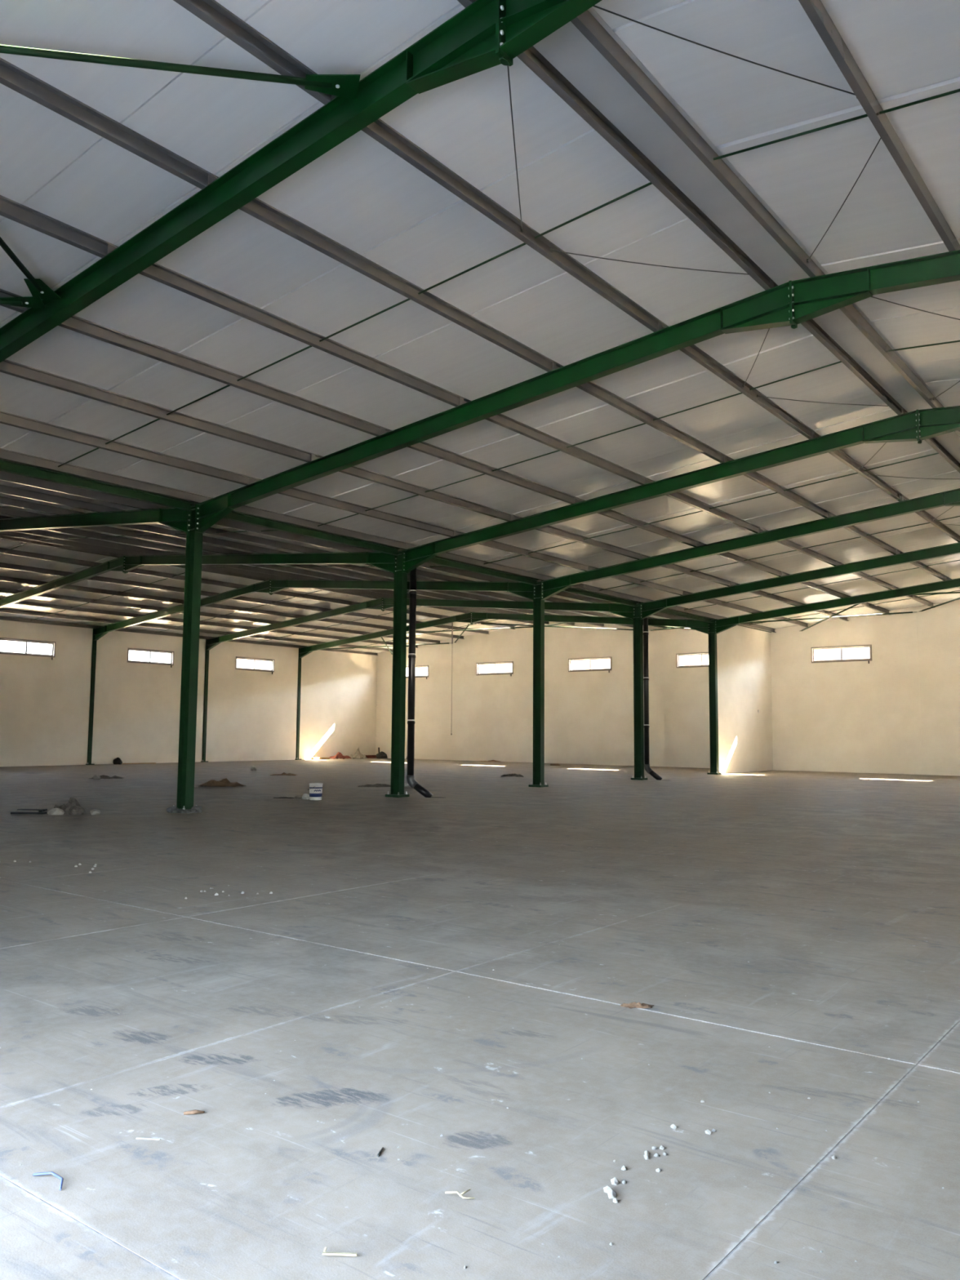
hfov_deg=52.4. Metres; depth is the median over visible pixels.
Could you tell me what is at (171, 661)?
window
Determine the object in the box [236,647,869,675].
windows
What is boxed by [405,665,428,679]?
window
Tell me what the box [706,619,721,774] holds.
steel column
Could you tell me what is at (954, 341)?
rod
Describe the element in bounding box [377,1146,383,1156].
nail
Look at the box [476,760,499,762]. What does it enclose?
scrap
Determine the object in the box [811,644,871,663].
window
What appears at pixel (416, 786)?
outlet
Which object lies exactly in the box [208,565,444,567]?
rod
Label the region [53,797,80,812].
rubble pile
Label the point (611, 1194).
crumb
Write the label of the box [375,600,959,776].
wall
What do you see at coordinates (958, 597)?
brace
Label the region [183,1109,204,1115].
chip
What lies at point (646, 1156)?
crumb
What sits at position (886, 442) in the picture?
wire
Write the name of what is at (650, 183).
rod
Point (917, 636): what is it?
trim
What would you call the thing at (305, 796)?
block
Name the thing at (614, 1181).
crumb
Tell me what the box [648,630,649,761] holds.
trim
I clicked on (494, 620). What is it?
rod
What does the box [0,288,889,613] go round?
purlin
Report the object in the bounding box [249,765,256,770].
lump
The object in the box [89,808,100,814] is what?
lump
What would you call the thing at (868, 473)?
wire
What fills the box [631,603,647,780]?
steel column
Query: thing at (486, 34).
rafter
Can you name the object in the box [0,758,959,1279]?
floor
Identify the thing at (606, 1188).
crumb
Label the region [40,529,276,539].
rod
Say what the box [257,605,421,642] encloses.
rod
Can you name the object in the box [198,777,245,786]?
pile
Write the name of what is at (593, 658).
window
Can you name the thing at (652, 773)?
outlet
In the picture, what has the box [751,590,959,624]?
rod
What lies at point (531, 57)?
purlin
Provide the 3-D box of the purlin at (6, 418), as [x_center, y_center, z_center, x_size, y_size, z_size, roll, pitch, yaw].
[1.231,-2.262,25.338,0.068,0.167,41.980,-4,-7,38]
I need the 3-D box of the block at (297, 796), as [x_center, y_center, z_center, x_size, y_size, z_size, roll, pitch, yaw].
[-4.195,3.647,22.660,0.263,0.072,0.147,-4,-7,38]
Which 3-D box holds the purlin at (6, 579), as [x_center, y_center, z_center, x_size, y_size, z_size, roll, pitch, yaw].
[-12.060,-1.558,39.126,0.068,0.167,36.490,-4,-7,38]
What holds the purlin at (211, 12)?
on the rafter at (549, 588)
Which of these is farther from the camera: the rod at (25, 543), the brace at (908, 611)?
the brace at (908, 611)
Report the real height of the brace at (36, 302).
0.516 m
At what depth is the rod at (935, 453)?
21.92 m
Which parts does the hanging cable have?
cord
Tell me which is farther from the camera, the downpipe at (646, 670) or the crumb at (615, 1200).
the downpipe at (646, 670)
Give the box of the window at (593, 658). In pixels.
[568,656,611,672]
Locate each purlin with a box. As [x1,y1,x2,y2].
[0,57,959,589]
[0,195,935,608]
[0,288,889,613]
[0,359,848,621]
[0,410,808,626]
[0,449,774,631]
[0,471,691,619]
[0,484,657,618]
[0,496,666,628]
[0,506,633,627]
[0,515,604,626]
[0,530,548,624]
[0,534,533,623]
[0,547,515,629]
[0,562,489,634]
[0,575,464,639]
[0,587,439,643]
[0,598,417,648]
[0,608,392,651]
[0,616,377,655]
[11,529,574,625]
[173,0,959,542]
[457,0,959,472]
[570,9,959,436]
[798,0,959,251]
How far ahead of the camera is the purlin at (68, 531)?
28.97 m
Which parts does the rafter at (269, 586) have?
apex plate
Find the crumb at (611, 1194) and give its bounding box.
[607,1189,616,1198]
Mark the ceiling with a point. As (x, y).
(360, 194)
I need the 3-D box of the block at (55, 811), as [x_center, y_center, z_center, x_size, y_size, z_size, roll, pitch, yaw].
[-7.815,3.153,17.952,0.291,0.123,0.191,0,-5,8]
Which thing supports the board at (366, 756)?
on the floor
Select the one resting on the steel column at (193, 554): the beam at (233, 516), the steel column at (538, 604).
the beam at (233, 516)
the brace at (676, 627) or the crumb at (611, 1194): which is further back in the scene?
the brace at (676, 627)
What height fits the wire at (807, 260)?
0.190 m
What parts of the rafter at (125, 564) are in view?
apex plate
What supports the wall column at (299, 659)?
on the floor
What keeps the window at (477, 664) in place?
in the wall at (855, 717)
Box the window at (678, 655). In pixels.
[676,652,708,667]
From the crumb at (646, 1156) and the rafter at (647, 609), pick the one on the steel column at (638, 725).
the rafter at (647, 609)
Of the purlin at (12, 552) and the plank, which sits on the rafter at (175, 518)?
the purlin at (12, 552)
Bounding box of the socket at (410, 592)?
[408,591,417,594]
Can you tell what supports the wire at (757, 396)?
attached to the purlin at (531, 57)
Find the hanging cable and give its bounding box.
[450,622,453,734]
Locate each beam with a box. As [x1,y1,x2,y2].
[0,459,192,511]
[222,511,399,555]
[426,556,537,585]
[562,586,636,607]
[659,608,712,622]
[737,624,771,632]
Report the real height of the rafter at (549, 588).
1.816 m
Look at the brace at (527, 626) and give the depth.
49.88 m
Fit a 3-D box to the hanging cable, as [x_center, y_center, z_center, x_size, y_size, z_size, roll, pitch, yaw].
[-1.327,1.813,46.009,0.060,5.322,0.044,-4,-7,38]
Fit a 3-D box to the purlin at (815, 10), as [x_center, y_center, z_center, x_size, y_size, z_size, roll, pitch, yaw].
[10.827,-3.700,17.996,0.068,0.167,41.980,-4,-7,38]
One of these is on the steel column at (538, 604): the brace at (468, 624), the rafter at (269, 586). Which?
the rafter at (269, 586)
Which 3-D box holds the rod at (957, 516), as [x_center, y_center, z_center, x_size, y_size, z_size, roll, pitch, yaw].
[8.298,-2.408,27.473,11.412,1.114,0.025,-4,-7,38]
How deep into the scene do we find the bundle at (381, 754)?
55.54 m
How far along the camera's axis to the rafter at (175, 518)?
21.32 m
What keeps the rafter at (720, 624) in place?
on the steel column at (713, 659)
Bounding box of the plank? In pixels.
[121,762,155,764]
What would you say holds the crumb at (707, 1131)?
on the floor
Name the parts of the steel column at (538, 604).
plate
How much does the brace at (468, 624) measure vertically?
0.200 m
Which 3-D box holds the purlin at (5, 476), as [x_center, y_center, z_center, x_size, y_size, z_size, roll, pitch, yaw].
[0.244,-1.874,29.561,0.068,0.167,36.490,-4,-7,38]
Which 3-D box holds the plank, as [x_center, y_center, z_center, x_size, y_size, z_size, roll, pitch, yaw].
[-15.453,5.582,44.090,1.579,0.040,0.160,5,-7,-41]
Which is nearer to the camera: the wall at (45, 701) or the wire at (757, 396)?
the wire at (757, 396)
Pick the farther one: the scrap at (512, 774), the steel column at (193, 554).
the scrap at (512, 774)
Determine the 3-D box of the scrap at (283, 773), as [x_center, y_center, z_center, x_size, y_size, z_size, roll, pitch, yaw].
[-6.831,4.664,33.939,0.916,0.106,0.366,0,-5,4]
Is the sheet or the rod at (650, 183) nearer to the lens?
the rod at (650, 183)
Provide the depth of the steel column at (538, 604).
28.39 m
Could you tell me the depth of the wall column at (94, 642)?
42.96 m
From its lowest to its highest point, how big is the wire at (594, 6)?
0.190 m
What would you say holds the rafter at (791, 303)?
on the steel column at (193, 554)
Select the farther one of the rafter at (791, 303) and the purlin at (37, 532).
the purlin at (37, 532)
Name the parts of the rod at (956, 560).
rod, rod, rod, rod, rod, rod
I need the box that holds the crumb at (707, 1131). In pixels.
[705,1129,711,1134]
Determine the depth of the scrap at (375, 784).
27.42 m
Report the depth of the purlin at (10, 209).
13.02 m
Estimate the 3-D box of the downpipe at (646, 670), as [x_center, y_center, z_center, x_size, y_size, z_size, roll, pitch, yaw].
[6.009,1.750,33.078,0.919,6.078,0.196,0,-5,5]
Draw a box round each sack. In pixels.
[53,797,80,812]
[349,748,367,758]
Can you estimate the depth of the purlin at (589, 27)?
9.56 m
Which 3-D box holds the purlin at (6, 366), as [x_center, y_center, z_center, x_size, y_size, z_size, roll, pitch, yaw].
[2.552,-2.508,24.332,0.068,0.167,41.980,-4,-7,38]
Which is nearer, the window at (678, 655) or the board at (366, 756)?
the window at (678, 655)
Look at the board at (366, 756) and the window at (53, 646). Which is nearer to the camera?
the window at (53, 646)
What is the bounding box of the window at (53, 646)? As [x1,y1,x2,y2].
[0,637,55,659]
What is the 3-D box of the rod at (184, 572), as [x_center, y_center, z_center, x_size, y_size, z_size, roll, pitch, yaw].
[-14.340,-1.645,37.421,11.412,1.114,0.025,-4,-7,38]
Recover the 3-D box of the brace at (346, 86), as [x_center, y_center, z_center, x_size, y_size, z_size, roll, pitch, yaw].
[-4.660,-4.494,7.213,7.504,0.483,0.320,2,-6,-14]
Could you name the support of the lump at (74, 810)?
on the floor
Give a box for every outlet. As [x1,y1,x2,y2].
[413,782,433,797]
[648,770,662,780]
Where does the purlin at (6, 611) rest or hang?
on the rafter at (175, 518)
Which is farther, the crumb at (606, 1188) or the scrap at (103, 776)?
the scrap at (103, 776)
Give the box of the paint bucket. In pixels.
[307,782,323,799]
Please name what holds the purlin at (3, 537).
on the rafter at (175, 518)
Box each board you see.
[311,757,329,759]
[361,755,376,758]
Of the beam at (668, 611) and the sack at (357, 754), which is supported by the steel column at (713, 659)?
the beam at (668, 611)
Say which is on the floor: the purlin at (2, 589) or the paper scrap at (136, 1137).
the paper scrap at (136, 1137)
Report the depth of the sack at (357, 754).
54.76 m
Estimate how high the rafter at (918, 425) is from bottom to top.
1.816 m
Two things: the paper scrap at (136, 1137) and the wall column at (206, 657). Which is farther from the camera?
the wall column at (206, 657)
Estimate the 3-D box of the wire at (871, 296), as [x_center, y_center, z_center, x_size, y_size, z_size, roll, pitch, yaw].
[5.621,-4.301,12.576,2.757,0.190,0.033,2,-6,-20]
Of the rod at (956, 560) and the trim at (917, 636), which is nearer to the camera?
the rod at (956, 560)
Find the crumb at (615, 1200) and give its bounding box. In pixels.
[613,1197,617,1203]
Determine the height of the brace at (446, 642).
0.582 m
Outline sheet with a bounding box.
[328,751,351,759]
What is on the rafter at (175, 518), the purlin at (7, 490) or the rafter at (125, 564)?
the purlin at (7, 490)
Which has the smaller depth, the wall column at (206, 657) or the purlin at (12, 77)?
the purlin at (12, 77)
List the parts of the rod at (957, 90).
rod, rod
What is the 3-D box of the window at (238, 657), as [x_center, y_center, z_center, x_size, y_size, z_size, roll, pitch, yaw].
[-11.618,1.317,50.256,0.160,0.780,2.500,-4,-7,38]
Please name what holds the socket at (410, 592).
attached to the downpipe at (411, 780)
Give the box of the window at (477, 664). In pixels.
[475,661,513,675]
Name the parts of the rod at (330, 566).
rod, rod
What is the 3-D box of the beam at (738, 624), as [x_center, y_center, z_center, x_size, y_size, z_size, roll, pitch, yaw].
[10.962,-0.561,40.541,0.120,0.011,5.860,-4,-7,38]
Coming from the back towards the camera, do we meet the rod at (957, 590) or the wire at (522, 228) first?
the rod at (957, 590)
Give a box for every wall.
[0,619,377,766]
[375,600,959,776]
[716,625,773,773]
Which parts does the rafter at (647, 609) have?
column plate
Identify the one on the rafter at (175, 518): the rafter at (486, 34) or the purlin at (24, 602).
the purlin at (24, 602)
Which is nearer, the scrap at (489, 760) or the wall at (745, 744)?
the wall at (745, 744)
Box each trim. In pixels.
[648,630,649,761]
[915,612,922,774]
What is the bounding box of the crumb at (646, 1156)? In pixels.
[644,1154,648,1159]
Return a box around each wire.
[506,65,523,231]
[550,248,748,275]
[593,4,855,95]
[742,328,769,387]
[756,394,888,406]
[806,137,880,262]
[859,442,886,470]
[867,473,942,479]
[871,296,959,319]
[932,380,959,400]
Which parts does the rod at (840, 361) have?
rod, rod, rod, rod, rod, rod, rod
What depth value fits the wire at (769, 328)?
14.23 m
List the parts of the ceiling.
roof panel, roof panel, roof panel, roof panel, roof panel, roof panel, roof panel, roof panel, roof panel, roof panel, roof panel, roof panel, roof panel, roof panel, roof panel, roof panel, roof panel, roof panel, roof panel, roof panel, roof panel, roof panel, roof panel, roof panel, roof panel, roof panel, roof panel, roof panel, roof panel, roof panel, roof panel, roof panel, roof panel, roof panel, roof panel, roof panel, roof panel, roof panel, roof panel, roof panel, roof panel, roof panel, roof panel, roof panel, roof panel, roof panel, roof panel, roof panel, roof panel, roof panel, roof panel, roof panel, roof panel, roof panel, roof panel, roof panel, roof panel, roof panel, roof panel, roof panel, roof panel, roof panel, roof panel, roof panel, roof panel, roof panel, roof panel, roof panel, roof panel, roof panel, roof panel, roof panel, roof panel, roof panel, roof panel, roof panel, roof panel, roof panel, roof panel, roof panel, roof panel, roof panel, roof panel, roof panel, roof panel, roof panel, roof panel, roof panel, roof panel, roof panel, roof panel, roof panel, roof panel, roof panel, roof panel, roof panel, roof panel, roof panel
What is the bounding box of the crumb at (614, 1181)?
[610,1177,618,1185]
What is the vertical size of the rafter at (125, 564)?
1.816 m
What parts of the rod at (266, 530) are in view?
rod, rod, rod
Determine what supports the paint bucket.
on the floor
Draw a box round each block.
[47,808,64,814]
[93,774,100,779]
[294,795,302,798]
[302,793,309,799]
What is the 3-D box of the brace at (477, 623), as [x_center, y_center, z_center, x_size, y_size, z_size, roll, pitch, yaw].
[3.886,-0.622,46.046,8.182,0.200,0.221,1,-5,-8]
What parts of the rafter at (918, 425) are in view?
column plate, apex plate, apex plate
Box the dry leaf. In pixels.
[620,1001,653,1008]
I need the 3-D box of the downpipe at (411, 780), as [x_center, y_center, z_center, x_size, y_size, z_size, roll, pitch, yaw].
[-1.279,0.810,23.619,0.998,6.082,0.194,-1,-5,10]
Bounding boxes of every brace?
[0,44,360,99]
[0,236,62,299]
[0,296,45,308]
[321,642,448,649]
[381,637,392,654]
[406,626,533,633]
[454,623,471,642]
[476,622,633,630]
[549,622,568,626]
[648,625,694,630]
[649,626,686,631]
[742,611,916,623]
[800,604,858,631]
[914,591,959,595]
[919,597,959,611]
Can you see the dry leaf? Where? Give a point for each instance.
(632, 1005)
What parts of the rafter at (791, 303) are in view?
column plate, apex plate, apex plate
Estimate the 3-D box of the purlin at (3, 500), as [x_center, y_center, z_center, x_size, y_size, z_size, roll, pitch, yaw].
[-2.400,-2.023,31.638,0.068,0.167,36.490,-4,-7,38]
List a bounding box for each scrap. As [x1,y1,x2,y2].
[88,774,123,778]
[135,1137,159,1140]
[270,772,296,775]
[358,783,390,786]
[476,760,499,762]
[501,773,523,777]
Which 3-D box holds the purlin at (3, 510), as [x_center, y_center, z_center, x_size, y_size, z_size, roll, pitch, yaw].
[-3.733,-2.099,32.686,0.068,0.167,36.490,-4,-7,38]
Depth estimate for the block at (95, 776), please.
30.21 m
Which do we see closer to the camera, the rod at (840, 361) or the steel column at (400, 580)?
the rod at (840, 361)
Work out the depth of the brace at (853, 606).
38.43 m
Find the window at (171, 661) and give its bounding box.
[127,647,173,667]
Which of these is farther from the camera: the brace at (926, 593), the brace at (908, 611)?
the brace at (908, 611)
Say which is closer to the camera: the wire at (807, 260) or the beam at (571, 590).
the wire at (807, 260)
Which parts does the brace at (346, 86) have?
gusset plate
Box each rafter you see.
[0,0,601,362]
[0,507,190,533]
[0,551,396,608]
[92,577,534,641]
[195,249,959,533]
[205,596,634,650]
[297,610,709,658]
[402,405,959,573]
[541,488,959,599]
[640,542,959,619]
[714,576,959,634]
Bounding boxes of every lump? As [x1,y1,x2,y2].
[66,805,85,814]
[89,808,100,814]
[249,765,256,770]
[549,763,560,765]
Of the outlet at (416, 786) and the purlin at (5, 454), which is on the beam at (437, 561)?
the purlin at (5, 454)
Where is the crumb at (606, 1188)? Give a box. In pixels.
[603,1186,611,1192]
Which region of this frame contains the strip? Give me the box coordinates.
[32,1171,63,1190]
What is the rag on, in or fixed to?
on the floor
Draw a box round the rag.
[273,796,292,798]
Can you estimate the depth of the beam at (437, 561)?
26.52 m
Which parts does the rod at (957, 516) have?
rod, rod, rod, rod, rod, rod, rod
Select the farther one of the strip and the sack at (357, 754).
the sack at (357, 754)
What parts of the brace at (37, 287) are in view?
gusset plate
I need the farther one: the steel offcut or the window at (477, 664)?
the window at (477, 664)
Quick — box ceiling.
[0,0,959,653]
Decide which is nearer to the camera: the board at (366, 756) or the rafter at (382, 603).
the rafter at (382, 603)
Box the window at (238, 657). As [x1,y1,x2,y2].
[235,656,274,674]
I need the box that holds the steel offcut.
[10,808,47,814]
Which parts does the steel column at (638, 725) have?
plate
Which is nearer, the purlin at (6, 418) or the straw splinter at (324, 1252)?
the straw splinter at (324, 1252)
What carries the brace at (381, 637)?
attached to the wall at (855, 717)
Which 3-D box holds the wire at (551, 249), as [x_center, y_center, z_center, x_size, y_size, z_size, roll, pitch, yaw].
[2.071,-4.432,11.459,2.704,0.190,0.033,2,-6,-19]
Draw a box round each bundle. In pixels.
[112,757,122,764]
[376,747,387,758]
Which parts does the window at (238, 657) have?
frame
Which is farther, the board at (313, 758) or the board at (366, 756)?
the board at (366, 756)
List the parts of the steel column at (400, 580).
plate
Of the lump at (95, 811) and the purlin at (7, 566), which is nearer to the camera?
the lump at (95, 811)
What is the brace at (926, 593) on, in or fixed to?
attached to the wall at (855, 717)
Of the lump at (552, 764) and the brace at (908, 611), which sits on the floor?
the lump at (552, 764)
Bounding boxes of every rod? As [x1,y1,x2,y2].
[0,542,27,554]
[30,572,185,621]
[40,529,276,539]
[57,182,652,466]
[156,590,321,632]
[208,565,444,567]
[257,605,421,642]
[317,360,841,526]
[342,619,497,650]
[484,453,938,564]
[599,515,959,591]
[684,560,959,609]
[713,88,959,160]
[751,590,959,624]
[888,340,959,351]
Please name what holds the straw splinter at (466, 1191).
on the floor
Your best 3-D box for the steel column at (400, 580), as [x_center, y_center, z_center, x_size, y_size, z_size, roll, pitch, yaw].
[-1.961,0.796,23.713,0.440,5.979,0.442,-4,-7,38]
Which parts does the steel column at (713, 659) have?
plate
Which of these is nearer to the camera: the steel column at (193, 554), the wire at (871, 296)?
the wire at (871, 296)
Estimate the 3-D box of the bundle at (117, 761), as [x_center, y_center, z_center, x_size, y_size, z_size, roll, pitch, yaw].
[-16.117,5.380,43.403,0.493,0.314,0.367,-4,-7,38]
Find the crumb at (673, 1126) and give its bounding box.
[670,1124,676,1128]
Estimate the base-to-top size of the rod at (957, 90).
0.320 m
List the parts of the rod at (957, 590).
rod, rod, rod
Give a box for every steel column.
[166,504,203,813]
[385,550,408,797]
[528,581,548,787]
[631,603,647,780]
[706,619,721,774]
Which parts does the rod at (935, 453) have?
rod, rod, rod, rod, rod, rod, rod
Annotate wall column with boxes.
[85,629,97,764]
[200,640,208,762]
[294,648,302,759]
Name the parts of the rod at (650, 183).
rod, rod, rod, rod, rod, rod, rod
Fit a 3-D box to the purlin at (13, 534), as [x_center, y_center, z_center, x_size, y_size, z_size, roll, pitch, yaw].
[-7.672,-2.322,35.780,0.068,0.167,36.490,-4,-7,38]
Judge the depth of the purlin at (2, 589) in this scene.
42.01 m
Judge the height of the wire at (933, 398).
0.190 m
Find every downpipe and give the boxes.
[406,568,439,797]
[643,617,671,780]
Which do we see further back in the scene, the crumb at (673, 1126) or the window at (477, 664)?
the window at (477, 664)
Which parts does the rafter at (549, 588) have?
column plate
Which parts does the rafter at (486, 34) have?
apex plate, apex plate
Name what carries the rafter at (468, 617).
on the steel column at (713, 659)
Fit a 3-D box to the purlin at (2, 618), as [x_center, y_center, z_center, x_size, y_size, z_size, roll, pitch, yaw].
[-17.199,-0.600,43.039,0.068,0.167,36.490,-4,-7,38]
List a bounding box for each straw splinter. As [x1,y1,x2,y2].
[322,1247,356,1256]
[444,1188,474,1198]
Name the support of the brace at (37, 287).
attached to the rafter at (486, 34)
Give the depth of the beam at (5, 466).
17.51 m
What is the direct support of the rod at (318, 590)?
attached to the purlin at (3, 537)

